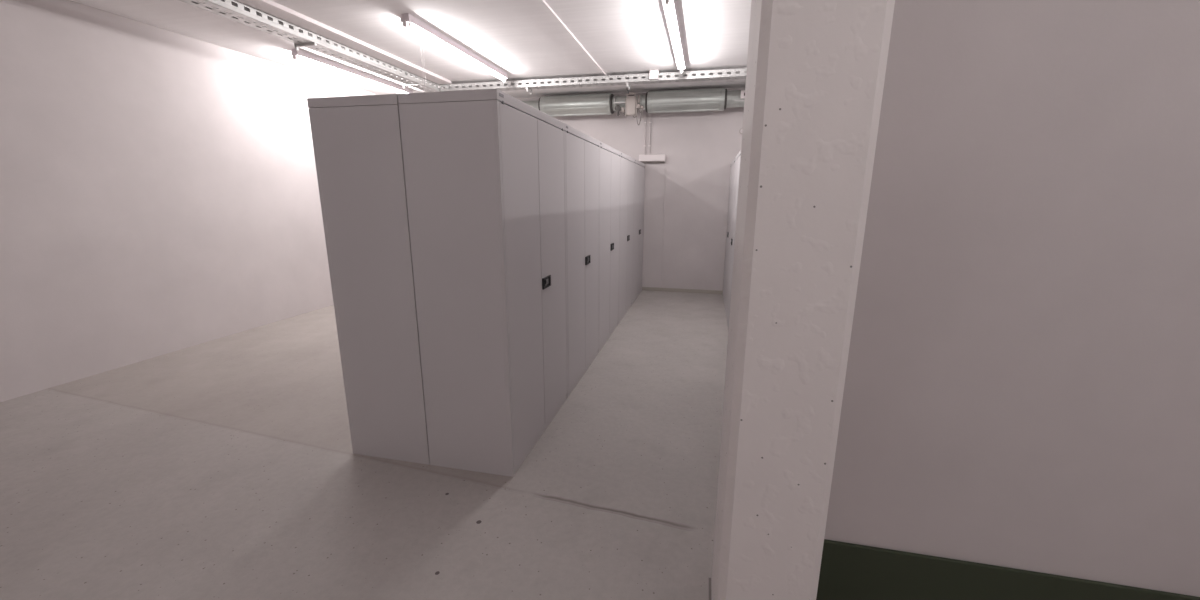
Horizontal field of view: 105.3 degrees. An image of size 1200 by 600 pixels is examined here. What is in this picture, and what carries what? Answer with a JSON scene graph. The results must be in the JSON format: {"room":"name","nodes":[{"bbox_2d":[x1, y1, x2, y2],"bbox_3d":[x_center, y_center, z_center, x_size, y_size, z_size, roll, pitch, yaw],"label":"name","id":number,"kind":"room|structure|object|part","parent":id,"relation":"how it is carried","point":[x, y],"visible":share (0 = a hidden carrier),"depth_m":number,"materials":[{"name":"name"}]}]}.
{"room":"storage room","nodes":[
{"label":"storage room","id":0,"kind":"room"},
{"bbox_2d":[0,0,377,401],"bbox_3d":[-4.265,-0.893,3.867,0.200,2.960,8.555,3,13,12],"label":"wall","id":1,"kind":"structure","parent":0,"point":[159,189],"depth_m":4.07,"materials":[{"name":"white paint"}]},
{"bbox_2d":[0,290,727,599],"bbox_3d":[-0.176,0.871,3.311,8.600,0.200,8.955,3,13,12],"label":"floor","id":2,"kind":"structure","parent":0,"point":[224,468],"depth_m":2.38,"materials":[{"name":"paint"}]},
{"bbox_2d":[307,94,429,464],"bbox_3d":[-1.098,-0.144,2.913,0.515,1.950,1.026,3,13,12],"label":"tall cabinet","id":3,"kind":"object","parent":2,"relation":"on","point":[357,141],"visible":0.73,"depth_m":2.39,"materials":[{"name":"white metal"}]},
{"bbox_3d":[-1.089,-1.073,2.699,0.504,0.045,1.026,3,13,12],"label":"panel","id":4,"kind":"part","parent":3,"relation":"part of","materials":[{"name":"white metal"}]},
{"bbox_2d":[398,89,567,476],"bbox_3d":[-0.590,-0.117,2.800,0.515,1.950,1.026,3,13,12],"label":"tall cabinet","id":5,"kind":"object","parent":2,"relation":"on","point":[484,169],"visible":1,"depth_m":2.36,"materials":[{"name":"white metal"}]},
{"bbox_3d":[-0.592,-1.045,2.589,0.504,0.045,1.026,3,13,12],"label":"panel","id":6,"kind":"part","parent":5,"relation":"part of","materials":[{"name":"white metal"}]},
{"bbox_3d":[-0.414,-0.049,2.516,0.018,1.854,0.487,3,13,12],"label":"door","id":7,"kind":"part","parent":5,"relation":"part of","materials":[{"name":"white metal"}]},
{"bbox_3d":[-0.329,-0.111,2.825,0.009,0.068,0.140,3,13,12],"label":"handle","id":8,"kind":"part","parent":5,"relation":"part of","materials":[{"name":"black plastic"}]},
{"bbox_3d":[-0.305,-0.155,2.983,0.018,1.854,0.487,3,13,12],"label":"door","id":9,"kind":"part","parent":5,"relation":"part of","materials":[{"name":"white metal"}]},
{"bbox_2d":[564,124,599,396],"bbox_3d":[-0.361,-0.339,3.777,0.515,1.950,1.026,3,13,12],"label":"tall cabinet","id":10,"kind":"object","parent":2,"relation":"on","point":[581,149],"visible":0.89,"depth_m":3.62,"materials":[{"name":"white metal"}]},
{"bbox_3d":[-0.185,-0.271,3.493,0.018,1.854,0.487,3,13,12],"label":"door","id":11,"kind":"part","parent":10,"relation":"part of","materials":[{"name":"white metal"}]},
{"bbox_3d":[-0.363,-1.268,3.566,0.504,0.045,1.026,3,13,12],"label":"panel","id":12,"kind":"part","parent":10,"relation":"part of","materials":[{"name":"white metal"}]},
{"bbox_3d":[-0.100,-0.333,3.801,0.009,0.068,0.140,3,13,12],"label":"handle","id":13,"kind":"part","parent":10,"relation":"part of","materials":[{"name":"black plastic"}]},
{"bbox_3d":[-0.076,-0.378,3.960,0.018,1.854,0.487,3,13,12],"label":"door","id":14,"kind":"part","parent":10,"relation":"part of","materials":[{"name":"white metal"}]},
{"bbox_2d":[599,141,620,350],"bbox_3d":[-0.133,-0.562,4.754,0.515,1.950,1.026,3,13,12],"label":"tall cabinet","id":15,"kind":"object","parent":2,"relation":"on","point":[609,157],"visible":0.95,"depth_m":4.61,"materials":[{"name":"white metal"}]},
{"bbox_3d":[0.043,-0.494,4.470,0.018,1.854,0.487,3,13,12],"label":"door","id":16,"kind":"part","parent":15,"relation":"part of","materials":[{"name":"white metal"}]},
{"bbox_3d":[-0.134,-1.490,4.543,0.504,0.045,1.026,3,13,12],"label":"panel","id":17,"kind":"part","parent":15,"relation":"part of","materials":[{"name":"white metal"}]},
{"bbox_3d":[0.153,-0.600,4.937,0.018,1.854,0.487,3,13,12],"label":"door","id":18,"kind":"part","parent":15,"relation":"part of","materials":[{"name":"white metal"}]},
{"bbox_2d":[618,152,634,323],"bbox_3d":[0.096,-0.784,5.731,0.515,1.950,1.026,3,13,12],"label":"tall cabinet","id":19,"kind":"object","parent":2,"relation":"on","point":[627,167],"visible":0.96,"depth_m":5.61,"materials":[{"name":"white metal"}]},
{"bbox_3d":[0.272,-0.717,5.446,0.018,1.854,0.487,3,13,12],"label":"door","id":20,"kind":"part","parent":19,"relation":"part of","materials":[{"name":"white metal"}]},
{"bbox_3d":[0.095,-1.713,5.519,0.504,0.045,1.026,3,13,12],"label":"panel","id":21,"kind":"part","parent":19,"relation":"part of","materials":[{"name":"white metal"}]},
{"bbox_3d":[0.381,-0.823,5.913,0.018,1.854,0.487,3,13,12],"label":"door","id":22,"kind":"part","parent":19,"relation":"part of","materials":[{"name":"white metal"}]},
{"bbox_2d":[632,159,644,303],"bbox_3d":[0.325,-1.007,6.707,0.515,1.950,1.026,3,13,12],"label":"tall cabinet","id":23,"kind":"object","parent":2,"relation":"on","point":[639,180],"visible":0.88,"depth_m":6.59,"materials":[{"name":"white metal"}]},
{"bbox_3d":[0.501,-0.939,6.423,0.018,1.854,0.487,3,13,12],"label":"door","id":24,"kind":"part","parent":23,"relation":"part of","materials":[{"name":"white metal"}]},
{"bbox_3d":[0.323,-1.936,6.496,0.504,0.045,1.026,3,13,12],"label":"panel","id":25,"kind":"part","parent":23,"relation":"part of","materials":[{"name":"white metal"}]},
{"bbox_3d":[0.610,-1.046,6.890,0.018,1.854,0.487,3,13,12],"label":"door","id":26,"kind":"part","parent":23,"relation":"part of","materials":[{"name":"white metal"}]},
{"bbox_2d":[709,578,710,599],"bbox_3d":[0.371,1.174,1.540,0.010,0.004,0.600,3,13,12],"label":"trim","id":27,"kind":"structure","parent":2,"relation":"on","point":[709,578],"depth_m":1.77,"materials":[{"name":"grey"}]},
{"bbox_2d":[723,158,734,304],"bbox_3d":[2.025,-0.914,6.333,0.515,1.950,1.026,3,13,12],"label":"tall cabinet","id":28,"kind":"object","parent":2,"relation":"on","point":[733,161],"visible":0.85,"depth_m":6.32,"materials":[{"name":"white metal"}]},
{"bbox_2d":[725,150,740,327],"bbox_3d":[1.796,-0.692,5.356,0.515,1.950,1.026,3,13,12],"label":"tall cabinet","id":29,"kind":"object","parent":2,"relation":"on","point":[737,158],"visible":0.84,"depth_m":5.33,"materials":[{"name":"white metal"}]},
{"bbox_3d":[1.621,-0.756,5.641,0.018,1.854,0.487,3,13,12],"label":"door","id":30,"kind":"part","parent":29,"relation":"part of","materials":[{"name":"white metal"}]},
{"bbox_2d":[728,153,740,331],"bbox_3d":[1.568,-0.469,4.379,0.515,1.950,1.026,3,13,12],"label":"tall cabinet","id":31,"kind":"object","parent":2,"relation":"on","point":[740,153],"visible":0.16,"depth_m":4.88,"materials":[{"name":"white metal"}]},
{"bbox_2d":[71,0,750,97],"bbox_3d":[-0.164,-2.209,2.606,8.600,0.200,8.955,3,13,12],"label":"ceiling","id":32,"kind":"structure","parent":0,"point":[523,39],"depth_m":4.29,"materials":[{"name":"white paint"}]},
{"bbox_2d":[179,0,444,91],"bbox_3d":[-2.834,-2.321,3.861,0.250,0.162,5.200,3,13,12],"label":"cable tray","id":33,"kind":"object","parent":32,"relation":"hanging from","point":[299,39],"visible":0.96,"depth_m":4.19,"materials":[{"name":"white metal"}]},
{"bbox_2d":[237,0,450,83],"bbox_3d":[-2.611,-2.361,3.758,0.185,0.036,4.920,3,13,12],"label":"cable trunking","id":34,"kind":"object","parent":32,"relation":"attached to","point":[271,7],"visible":1,"depth_m":4.28,"materials":[{"name":"white plastic"}]},
{"bbox_2d":[291,49,412,93],"bbox_3d":[-2.962,-2.775,5.707,0.084,0.102,2.000,3,13,12],"label":"lamp","id":35,"kind":"object","parent":32,"relation":"attached to","point":[300,55],"visible":0.88,"depth_m":5.42,"materials":[{"name":"white plastic"}]},
{"bbox_2d":[401,13,507,91],"bbox_3d":[-1.411,-2.208,4.841,0.084,0.810,2.000,3,13,12],"label":"lamp","id":36,"kind":"object","parent":32,"relation":"attached to","point":[409,21],"depth_m":4.41,"materials":[{"name":"white plastic"}]},
{"bbox_3d":[-1.564,-2.002,4.065,0.025,0.755,0.030,3,13,12],"label":"pull cord","id":37,"kind":"part","parent":36,"relation":"part of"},
{"bbox_2d":[541,0,605,75],"bbox_3d":[-0.717,-2.041,2.351,0.017,0.017,7.750,3,13,12],"label":"conduit","id":38,"kind":"object","parent":32,"relation":"attached to","point":[543,1],"visible":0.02,"depth_m":4.25,"materials":[{"name":"white plastic"}]},
{"bbox_2d":[538,93,613,116],"bbox_3d":[-0.347,-2.882,6.775,1.116,0.296,0.296,3,13,12],"label":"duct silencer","id":39,"kind":"object","parent":32,"relation":"hanging from","point":[601,103],"visible":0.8,"depth_m":6.66,"materials":[{"name":"grey metal"}]},
{"bbox_2d":[522,100,538,109],"bbox_3d":[-2.073,-2.976,7.158,2.428,0.184,0.184,3,13,12],"label":"duct","id":40,"kind":"object","parent":39,"relation":"attached to","point":[534,104],"visible":0.08,"depth_m":6.84,"materials":[{"name":"silver metal"}]},
{"bbox_2d":[440,68,746,93],"bbox_3d":[-0.164,-2.752,5.815,4.035,0.173,0.190,3,13,12],"label":"cable tray","id":41,"kind":"object","parent":32,"relation":"hanging from","point":[738,73],"visible":0.82,"depth_m":5.71,"materials":[{"name":"grey metal"}]},
{"bbox_2d":[649,69,658,79],"bbox_3d":[0.650,-2.712,5.509,0.110,0.106,0.043,3,13,12],"label":"junction box","id":42,"kind":"object","parent":41,"relation":"attached to","point":[653,74],"visible":1,"depth_m":5.49,"materials":[{"name":"white plastic"}]},
{"bbox_2d":[612,88,644,124],"bbox_3d":[0.417,-2.755,6.572,0.474,0.511,0.322,3,13,12],"label":"damper","id":43,"kind":"object","parent":32,"relation":"hanging from","point":[630,104],"visible":1,"depth_m":6.46,"materials":[{"name":"grey metal"}]},
{"bbox_3d":[0.259,-2.696,6.523,0.088,0.144,0.090,3,13,12],"label":"valve knob","id":44,"kind":"part","parent":43,"relation":"part of","materials":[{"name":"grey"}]},
{"bbox_2d":[662,0,684,72],"bbox_3d":[0.714,-2.437,4.292,0.084,0.102,2.000,3,13,12],"label":"lamp","id":45,"kind":"object","parent":32,"relation":"attached to","point":[669,5],"visible":1,"depth_m":4.02,"materials":[{"name":"white plastic"}]},
{"bbox_2d":[645,88,726,112],"bbox_3d":[1.203,-2.797,6.431,1.116,0.296,0.296,3,13,12],"label":"duct silencer","id":46,"kind":"object","parent":32,"relation":"hanging from","point":[711,99],"visible":1,"depth_m":6.33,"materials":[{"name":"grey metal"}]},
{"bbox_2d":[726,90,744,107],"bbox_3d":[3.241,-2.685,5.976,3.068,0.224,0.230,3,13,12],"label":"duct","id":47,"kind":"object","parent":46,"relation":"attached to","point":[734,99],"visible":0.06,"depth_m":6.21,"materials":[{"name":"silver metal"}]},
{"bbox_2d":[741,90,744,98],"bbox_3d":[1.969,-2.785,6.069,0.190,0.205,0.033,3,13,12],"label":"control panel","id":48,"kind":"object","parent":32,"relation":"attached to","point":[742,91],"visible":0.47,"depth_m":6.08,"materials":[{"name":"white plastic"}]},
{"bbox_2d":[516,88,744,290],"bbox_3d":[0.804,-1.617,7.120,8.600,2.960,0.200,3,13,12],"label":"wall","id":49,"kind":"structure","parent":0,"point":[699,149],"depth_m":6.92,"materials":[{"name":"white paint"}]},
{"bbox_2d":[644,114,646,154],"bbox_3d":[0.674,-2.472,6.839,0.032,0.580,0.022,3,13,12],"label":"conduit","id":50,"kind":"object","parent":49,"relation":"attached to","point":[645,122],"visible":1,"depth_m":6.84,"materials":[{"name":"white plastic"}]},
{"bbox_2d":[649,114,650,154],"bbox_3d":[0.744,-2.468,6.823,0.032,0.580,0.022,3,13,12],"label":"conduit","id":51,"kind":"object","parent":49,"relation":"attached to","point":[650,114],"visible":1,"depth_m":6.81,"materials":[{"name":"white plastic"}]},
{"bbox_2d":[639,154,665,162],"bbox_3d":[0.782,-2.119,6.873,0.400,0.119,0.062,3,13,12],"label":"emergency light","id":52,"kind":"object","parent":49,"relation":"attached to","point":[660,158],"visible":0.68,"depth_m":6.85,"materials":[{"name":"white plastic"}]},
{"bbox_2d":[640,161,664,162],"bbox_3d":[0.782,-2.078,6.882,0.370,0.019,0.050,3,13,12],"label":"diffuser","id":53,"kind":"object","parent":52,"relation":"attached to","point":[640,161],"depth_m":6.87,"materials":[{"name":"grey plastic"}]},
{"bbox_2d":[661,167,665,287],"bbox_3d":[0.983,-1.094,7.087,0.018,1.844,0.010,3,13,12],"label":"conduit","id":54,"kind":"object","parent":49,"relation":"attached to","point":[665,167],"visible":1,"depth_m":7.07,"materials":[{"name":"white plastic"}]},
{"bbox_2d":[642,287,722,293],"bbox_3d":[0.775,-0.179,7.343,8.200,0.055,0.012,3,13,12],"label":"baseboard","id":55,"kind":"structure","parent":49,"relation":"attached to","point":[643,288],"depth_m":7.22,"materials":[{"name":"grey paint"}]},
{"bbox_2d":[711,0,894,599],"bbox_3d":[0.538,-0.281,1.275,0.274,2.960,0.400,3,13,12],"label":"pillar","id":56,"kind":"structure","parent":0,"point":[816,69],"depth_m":1.14,"materials":[{"name":"white paint"}]},
{"bbox_2d":[824,0,1199,596],"bbox_3d":[2.127,-0.249,1.162,2.900,2.960,0.180,3,13,12],"label":"wall partition","id":57,"kind":"structure","parent":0,"point":[1022,385],"depth_m":1.33,"materials":[{"name":"white paint"}]},
{"bbox_2d":[816,539,1199,599],"bbox_3d":[2.106,1.069,1.365,2.888,0.300,0.015,3,13,12],"label":"trim","id":58,"kind":"structure","parent":57,"relation":"attached to","point":[848,571],"depth_m":1.55,"materials":[{"name":"green paint"}]}
]}

